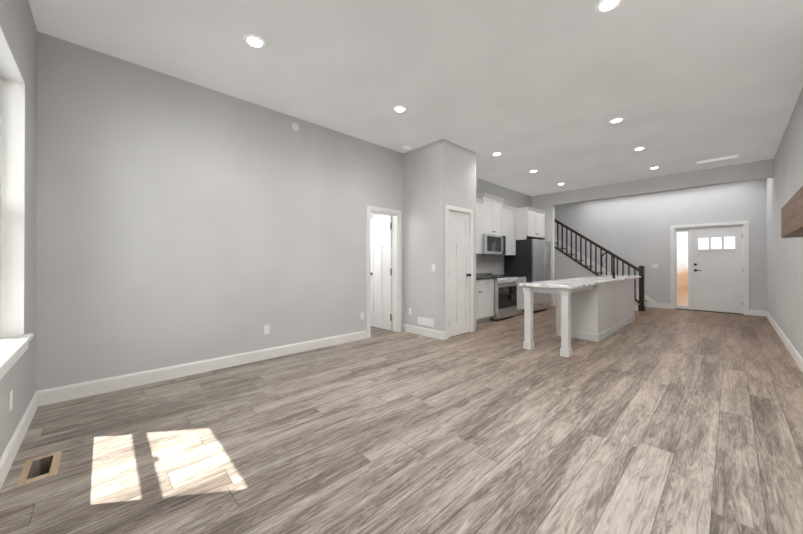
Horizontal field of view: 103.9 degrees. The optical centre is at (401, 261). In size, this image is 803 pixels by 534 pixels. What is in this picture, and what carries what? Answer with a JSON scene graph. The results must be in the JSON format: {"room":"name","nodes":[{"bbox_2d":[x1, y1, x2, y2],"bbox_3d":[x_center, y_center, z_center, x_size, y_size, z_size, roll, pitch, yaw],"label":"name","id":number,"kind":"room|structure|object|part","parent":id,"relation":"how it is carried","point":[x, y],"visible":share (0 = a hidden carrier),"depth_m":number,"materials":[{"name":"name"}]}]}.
{"room":"empty living room","nodes":[
{"label":"empty living room","id":0,"kind":"room"},
{"bbox_2d":[0,0,36,457],"bbox_3d":[-1.538,-0.373,0.885,0.200,3.160,4.900,0,0,-44],"label":"wall","id":1,"kind":"structure","parent":0,"point":[18,26],"depth_m":2.30,"materials":[{"name":"paint"}]},
{"bbox_2d":[0,77,1,303],"bbox_3d":[-2.435,-0.365,1.778,0.082,1.826,1.026,0,0,-44],"label":"window","id":2,"kind":"structure","parent":1,"relation":"in","point":[0,184],"depth_m":2.16,"materials":[{"name":"clear glass"}]},
{"bbox_2d":[9,390,12,412],"bbox_3d":[-2.365,0.841,1.902,0.008,0.118,0.075,0,0,-44],"label":"outlet","id":3,"kind":"object","parent":1,"relation":"attached to","point":[10,400],"visible":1,"depth_m":1.89,"materials":[{"name":"plastic"}]},
{"bbox_2d":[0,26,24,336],"bbox_3d":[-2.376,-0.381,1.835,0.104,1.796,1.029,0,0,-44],"label":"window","id":4,"kind":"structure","parent":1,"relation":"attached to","point":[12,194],"depth_m":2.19,"materials":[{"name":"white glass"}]},
{"bbox_2d":[0,333,33,379],"bbox_3d":[-2.361,0.572,1.845,0.144,0.107,1.130,0,0,-44],"label":"window sill","id":5,"kind":"structure","parent":1,"relation":"attached to","point":[13,349],"depth_m":1.93,"materials":[{"name":"white wood"}]},
{"bbox_2d":[0,391,37,489],"bbox_3d":[-1.483,1.143,0.977,0.015,0.130,4.565,0,0,-44],"label":"baseboard","id":6,"kind":"structure","parent":1,"relation":"attached to","point":[8,456],"depth_m":2.00,"materials":[{"name":"white wood"}]},
{"bbox_2d":[36,31,554,390],"bbox_3d":[0.969,-0.352,6.570,11.670,3.160,0.120,0,0,-44],"label":"wall","id":7,"kind":"structure","parent":0,"point":[179,221],"depth_m":3.34,"materials":[{"name":"paint"}]},
{"bbox_2d":[37,330,366,405],"bbox_3d":[-1.813,1.153,3.824,3.460,0.130,0.015,0,0,-44],"label":"baseboard","id":8,"kind":"structure","parent":7,"relation":"attached to","point":[71,392],"depth_m":3.30,"materials":[{"name":"white wood"}]},
{"bbox_2d":[264,324,269,334],"bbox_3d":[-1.692,0.849,3.944,0.075,0.118,0.008,0,0,-44],"label":"outlet","id":9,"kind":"object","parent":7,"relation":"attached to","point":[266,329],"visible":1,"depth_m":3.94,"materials":[{"name":"plastic"}]},
{"bbox_2d":[290,122,298,132],"bbox_3d":[-1.424,-1.801,4.194,0.130,0.130,0.030,0,0,-44],"label":"smoke detector","id":10,"kind":"object","parent":7,"relation":"attached to","point":[294,127],"visible":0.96,"depth_m":4.18,"materials":[{"name":"white plastic"}]},
{"bbox_2d":[360,312,363,319],"bbox_3d":[-0.620,0.852,4.965,0.075,0.118,0.008,0,0,-44],"label":"outlet","id":11,"kind":"object","parent":7,"relation":"attached to","point":[361,315],"visible":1,"depth_m":4.95,"materials":[{"name":"plastic"}]},
{"bbox_2d":[371,216,391,330],"bbox_3d":[-0.402,0.199,5.748,0.104,2.028,0.628,0,0,-44],"label":"door leaf","id":12,"kind":"structure","parent":7,"relation":"in","point":[381,272],"depth_m":5.73,"materials":[{"name":"white wood"}]},
{"bbox_2d":[366,205,400,337],"bbox_3d":[-0.325,0.159,5.324,0.760,2.130,0.138,0,0,-44],"label":"door frame","id":13,"kind":"structure","parent":7,"relation":"attached to","point":[379,209],"depth_m":5.49,"materials":[{"name":"white wood"}]},
{"bbox_2d":[476,197,483,252],"bbox_3d":[1.223,-0.752,6.485,1.115,1.160,0.348,0,0,-44],"label":"upper cabinet","id":14,"kind":"object","parent":7,"relation":"attached to","point":[479,200],"depth_m":6.67,"materials":[{"name":"white wood"}]},
{"bbox_2d":[476,255,502,274],"bbox_3d":[1.643,0.070,7.124,2.608,0.479,0.002,0,0,-44],"label":"tile backsplash","id":15,"kind":"structure","parent":7,"relation":"attached to","point":[493,264],"depth_m":7.58,"materials":[{"name":"grey tile"}]},
{"bbox_2d":[476,193,503,235],"bbox_3d":[1.941,-1.042,7.169,0.860,0.875,0.348,0,0,-44],"label":"upper cabinet","id":16,"kind":"object","parent":7,"relation":"attached to","point":[495,215],"depth_m":7.04,"materials":[{"name":"white wood"}]},
{"bbox_2d":[476,234,505,254],"bbox_3d":[1.977,-0.384,7.128,0.856,0.436,0.454,0,0,-44],"label":"microwave","id":17,"kind":"object","parent":16,"relation":"attached to","point":[494,244],"visible":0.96,"depth_m":6.94,"materials":[{"name":"silver metal"}]},
{"bbox_2d":[504,205,515,254],"bbox_3d":[2.482,-0.748,7.683,0.627,1.160,0.348,0,0,-44],"label":"upper cabinet","id":18,"kind":"object","parent":7,"relation":"attached to","point":[509,213],"depth_m":7.59,"materials":[{"name":"white wood"}]},
{"bbox_2d":[516,207,543,239],"bbox_3d":[3.187,-0.976,8.154,1.037,0.700,0.638,0,0,-44],"label":"upper cabinet","id":19,"kind":"object","parent":7,"relation":"attached to","point":[529,221],"depth_m":7.74,"materials":[{"name":"white wood"}]},
{"bbox_2d":[373,213,388,218],"bbox_3d":[-0.030,-0.351,6.917,0.100,3.160,1.760,0,0,-44],"label":"wall","id":20,"kind":"structure","parent":0,"point":[373,215],"depth_m":7.38,"materials":[{"name":"paint"}]},
{"bbox_2d":[0,303,802,533],"bbox_3d":[1.831,1.284,5.658,12.070,0.122,7.580,0,0,-44],"label":"floor","id":21,"kind":"structure","parent":0,"point":[650,420],"depth_m":2.12,"materials":[{"name":"brown wood"}]},
{"bbox_2d":[476,278,494,323],"bbox_3d":[1.316,0.787,6.382,1.115,0.880,0.618,0,0,-44],"label":"base cabinet","id":22,"kind":"object","parent":21,"relation":"on","point":[484,298],"depth_m":6.31,"materials":[{"name":"white wood"}]},
{"bbox_2d":[476,273,517,320],"bbox_3d":[2.085,0.742,7.011,0.852,0.975,0.733,0,0,-44],"label":"range","id":23,"kind":"object","parent":21,"relation":"on","point":[505,296],"visible":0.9,"depth_m":6.73,"materials":[{"name":"silver metal"}]},
{"bbox_2d":[488,277,525,313],"bbox_3d":[2.574,0.792,7.579,0.627,0.880,0.618,0,0,-44],"label":"base cabinet","id":24,"kind":"object","parent":21,"relation":"on","point":[520,294],"depth_m":7.37,"materials":[{"name":"white wood"}]},
{"bbox_2d":[492,274,526,277],"bbox_3d":[2.583,0.331,7.572,0.627,0.039,0.642,0,0,-44],"label":"countertop","id":25,"kind":"structure","parent":24,"relation":"on","point":[518,276],"depth_m":7.34,"materials":[{"name":"black stone"}]},
{"bbox_2d":[504,239,550,311],"bbox_3d":[3.271,0.346,8.058,0.992,1.775,0.834,0,0,-44],"label":"fridge","id":26,"kind":"object","parent":21,"relation":"on","point":[531,259],"visible":0.52,"depth_m":7.71,"materials":[{"name":"grey metal"}]},
{"bbox_2d":[523,279,634,357],"bbox_3d":[3.310,0.785,5.513,3.814,0.880,0.632,0,0,-44],"label":"kitchen island","id":27,"kind":"object","parent":21,"relation":"on","point":[596,308],"depth_m":4.93,"materials":[{"name":"white wood"}]},
{"bbox_2d":[519,275,640,290],"bbox_3d":[3.453,0.324,5.655,4.290,0.041,0.695,0,0,-44],"label":"island countertop","id":28,"kind":"structure","parent":27,"relation":"on","point":[592,281],"depth_m":4.82,"materials":[{"name":"white stone"}]},
{"bbox_2d":[600,252,614,277],"bbox_3d":[3.904,0.057,5.932,0.101,0.490,0.247,0,0,-44],"label":"faucet","id":29,"kind":"object","parent":28,"relation":"on","point":[601,263],"visible":1,"depth_m":5.84,"materials":[{"name":"black metal"}]},
{"bbox_2d":[555,243,646,306],"bbox_3d":[5.583,0.303,9.199,0.910,1.870,2.422,0,0,-44],"label":"staircase steps","id":30,"kind":"structure","parent":21,"relation":"on","point":[582,263],"depth_m":9.75,"materials":[{"name":"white wood"}]},
{"bbox_2d":[29,0,802,195],"bbox_3d":[1.831,-1.995,5.670,12.070,0.120,7.580,0,0,-44],"label":"ceiling","id":31,"kind":"structure","parent":0,"point":[548,90],"depth_m":3.16,"materials":[{"name":"paint"}]},
{"bbox_2d":[244,34,265,47],"bbox_3d":[-1.293,-1.941,2.767,0.176,0.009,0.176,0,0,-44],"label":"recessed light","id":32,"kind":"object","parent":31,"relation":"in","point":[253,40],"visible":1,"depth_m":2.76,"materials":[{"name":"white plastic"}]},
{"bbox_2d":[393,105,406,111],"bbox_3d":[-0.018,-1.936,3.980,0.176,0.009,0.176,0,0,-44],"label":"recessed light","id":33,"kind":"object","parent":31,"relation":"in","point":[399,108],"visible":1,"depth_m":3.96,"materials":[{"name":"white plastic"}]},
{"bbox_2d":[492,152,501,155],"bbox_3d":[1.706,-1.930,5.620,0.176,0.009,0.176,0,0,-44],"label":"recessed light","id":34,"kind":"object","parent":31,"relation":"in","point":[496,153],"visible":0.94,"depth_m":5.60,"materials":[{"name":"white plastic"}]},
{"bbox_2d":[595,0,621,12],"bbox_3d":[1.561,-1.942,2.363,0.176,0.009,0.176,0,0,-44],"label":"recessed light","id":35,"kind":"object","parent":31,"relation":"in","point":[603,6],"visible":1,"depth_m":2.37,"materials":[{"name":"white plastic"}]},
{"bbox_2d":[609,117,623,122],"bbox_3d":[2.939,-1.935,4.295,0.176,0.009,0.176,0,0,-44],"label":"recessed light","id":36,"kind":"object","parent":31,"relation":"in","point":[617,120],"visible":0.98,"depth_m":4.29,"materials":[{"name":"white plastic"}]},
{"bbox_2d":[633,147,645,150],"bbox_3d":[4.062,-1.931,5.364,0.176,0.009,0.176,0,0,-44],"label":"recessed light","id":37,"kind":"object","parent":31,"relation":"in","point":[638,148],"visible":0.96,"depth_m":5.34,"materials":[{"name":"white plastic"}]},
{"bbox_2d":[696,154,738,163],"bbox_3d":[5.925,-1.923,5.901,0.140,0.022,0.570,0,0,-44],"label":"ceiling vent","id":38,"kind":"object","parent":31,"relation":"in","point":[717,159],"visible":1,"depth_m":5.86,"materials":[{"name":"white metal"}]},
{"bbox_2d":[403,139,475,331],"bbox_3d":[0.676,-0.355,5.580,0.920,3.160,0.910,0,0,-44],"label":"wall","id":39,"kind":"structure","parent":0,"point":[439,175],"depth_m":5.24,"materials":[{"name":"paint"}]},
{"bbox_2d":[403,324,443,339],"bbox_3d":[0.347,1.158,5.241,0.015,0.130,0.910,0,0,-44],"label":"baseboard","id":40,"kind":"structure","parent":39,"relation":"attached to","point":[432,333],"depth_m":5.20,"materials":[{"name":"white wood"}]},
{"bbox_2d":[418,317,433,327],"bbox_3d":[0.396,0.991,5.192,0.012,0.135,0.360,0,0,-44],"label":"air vent","id":41,"kind":"object","parent":39,"relation":"in","point":[428,322],"visible":1,"depth_m":5.17,"materials":[{"name":"white metal"}]},
{"bbox_2d":[445,205,472,338],"bbox_3d":[0.974,0.158,5.221,0.760,2.130,0.018,0,0,-44],"label":"door frame","id":42,"kind":"structure","parent":39,"relation":"attached to","point":[455,208],"depth_m":5.00,"materials":[{"name":"white wood"}]},
{"bbox_2d":[449,210,470,336],"bbox_3d":[0.968,0.194,5.228,0.618,2.058,0.115,0,0,-44],"label":"door leaf","id":43,"kind":"structure","parent":39,"relation":"in","point":[459,273],"depth_m":5.25,"materials":[{"name":"white wood"}]},
{"bbox_2d":[532,193,554,305],"bbox_3d":[4.065,-0.343,9.025,0.140,3.160,0.590,0,0,-44],"label":"wall","id":44,"kind":"structure","parent":0,"point":[544,202],"depth_m":8.85,"materials":[{"name":"paint"}]},
{"bbox_2d":[555,249,640,305],"bbox_3d":[5.213,0.272,8.832,0.100,1.929,2.450,0,0,-44],"label":"wall","id":45,"kind":"structure","parent":0,"point":[566,267],"depth_m":9.15,"materials":[{"name":"grey paint"}]},
{"bbox_2d":[555,219,644,310],"bbox_3d":[5.240,-0.166,8.804,0.130,2.804,2.530,0,0,-44],"label":"stair rail","id":46,"kind":"object","parent":45,"relation":"attached to","point":[641,300],"visible":0.83,"depth_m":8.65,"materials":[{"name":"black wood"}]},
{"bbox_2d":[555,179,766,310],"bbox_3d":[6.703,-0.343,8.864,0.200,3.160,4.700,0,0,-44],"label":"wall","id":47,"kind":"structure","parent":0,"point":[634,230],"depth_m":8.46,"materials":[{"name":"paint"}]},
{"bbox_2d":[555,238,667,308],"bbox_3d":[6.072,0.211,9.365,0.020,2.056,2.857,0,0,-44],"label":"skirt","id":48,"kind":"object","parent":47,"relation":"attached to","point":[650,302],"visible":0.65,"depth_m":9.40,"materials":[{"name":"white wood"}]},
{"bbox_2d":[670,221,748,314],"bbox_3d":[7.636,0.138,7.839,0.178,2.190,1.390,0,0,-44],"label":"door frame","id":49,"kind":"structure","parent":47,"relation":"attached to","point":[746,267],"depth_m":8.03,"materials":[{"name":"white wood"}]},
{"bbox_3d":[7.650,0.173,7.852,0.140,2.119,1.248,0,0,-44],"label":"front door frame unit","id":50,"kind":"part","parent":49,"relation":"part of","materials":[{"name":"white wood"}]},
{"bbox_2d":[692,226,742,312],"bbox_3d":[7.714,0.187,7.693,0.107,2.050,0.880,0,0,-44],"label":"door leaf","id":51,"kind":"structure","parent":47,"relation":"in","point":[717,280],"depth_m":7.67,"materials":[{"name":"white wood"}]},
{"bbox_2d":[749,309,765,315],"bbox_3d":[8.146,1.165,7.185,0.015,0.130,0.255,0,0,-44],"label":"baseboard","id":52,"kind":"structure","parent":47,"relation":"attached to","point":[758,312],"depth_m":7.18,"materials":[{"name":"white wood"}]},
{"bbox_2d":[553,159,773,205],"bbox_3d":[5.643,-1.764,7.371,0.140,0.330,3.990,0,0,-44],"label":"header beam","id":53,"kind":"structure","parent":0,"point":[757,170],"depth_m":6.91,"materials":[{"name":"paint"}]},
{"bbox_2d":[766,87,802,357],"bbox_3d":[4.309,-0.364,3.205,11.470,3.160,0.200,0,0,-44],"label":"wall","id":54,"kind":"structure","parent":0,"point":[784,184],"depth_m":4.51,"materials":[{"name":"paint"}]},
{"bbox_2d":[766,311,802,372],"bbox_3d":[4.162,1.151,3.208,11.270,0.130,0.015,0,0,-44],"label":"baseboard","id":55,"kind":"structure","parent":54,"relation":"attached to","point":[795,355],"depth_m":4.38,"materials":[{"name":"white wood"}]},
{"bbox_2d":[781,186,802,237],"bbox_3d":[3.262,-0.397,2.485,1.860,0.300,0.199,0,0,-44],"label":"mantel shelf","id":56,"kind":"object","parent":54,"relation":"attached to","point":[792,217],"visible":1,"depth_m":2.60,"materials":[{"name":"brown wood"}]},
{"label":"outside","id":57,"kind":"structure","parent":0,"visible":0},
{"bbox_2d":[677,232,734,305],"bbox_3d":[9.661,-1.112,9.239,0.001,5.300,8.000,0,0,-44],"label":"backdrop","id":58,"kind":"structure","parent":57,"point":[683,262],"depth_m":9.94,"materials":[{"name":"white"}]}
]}

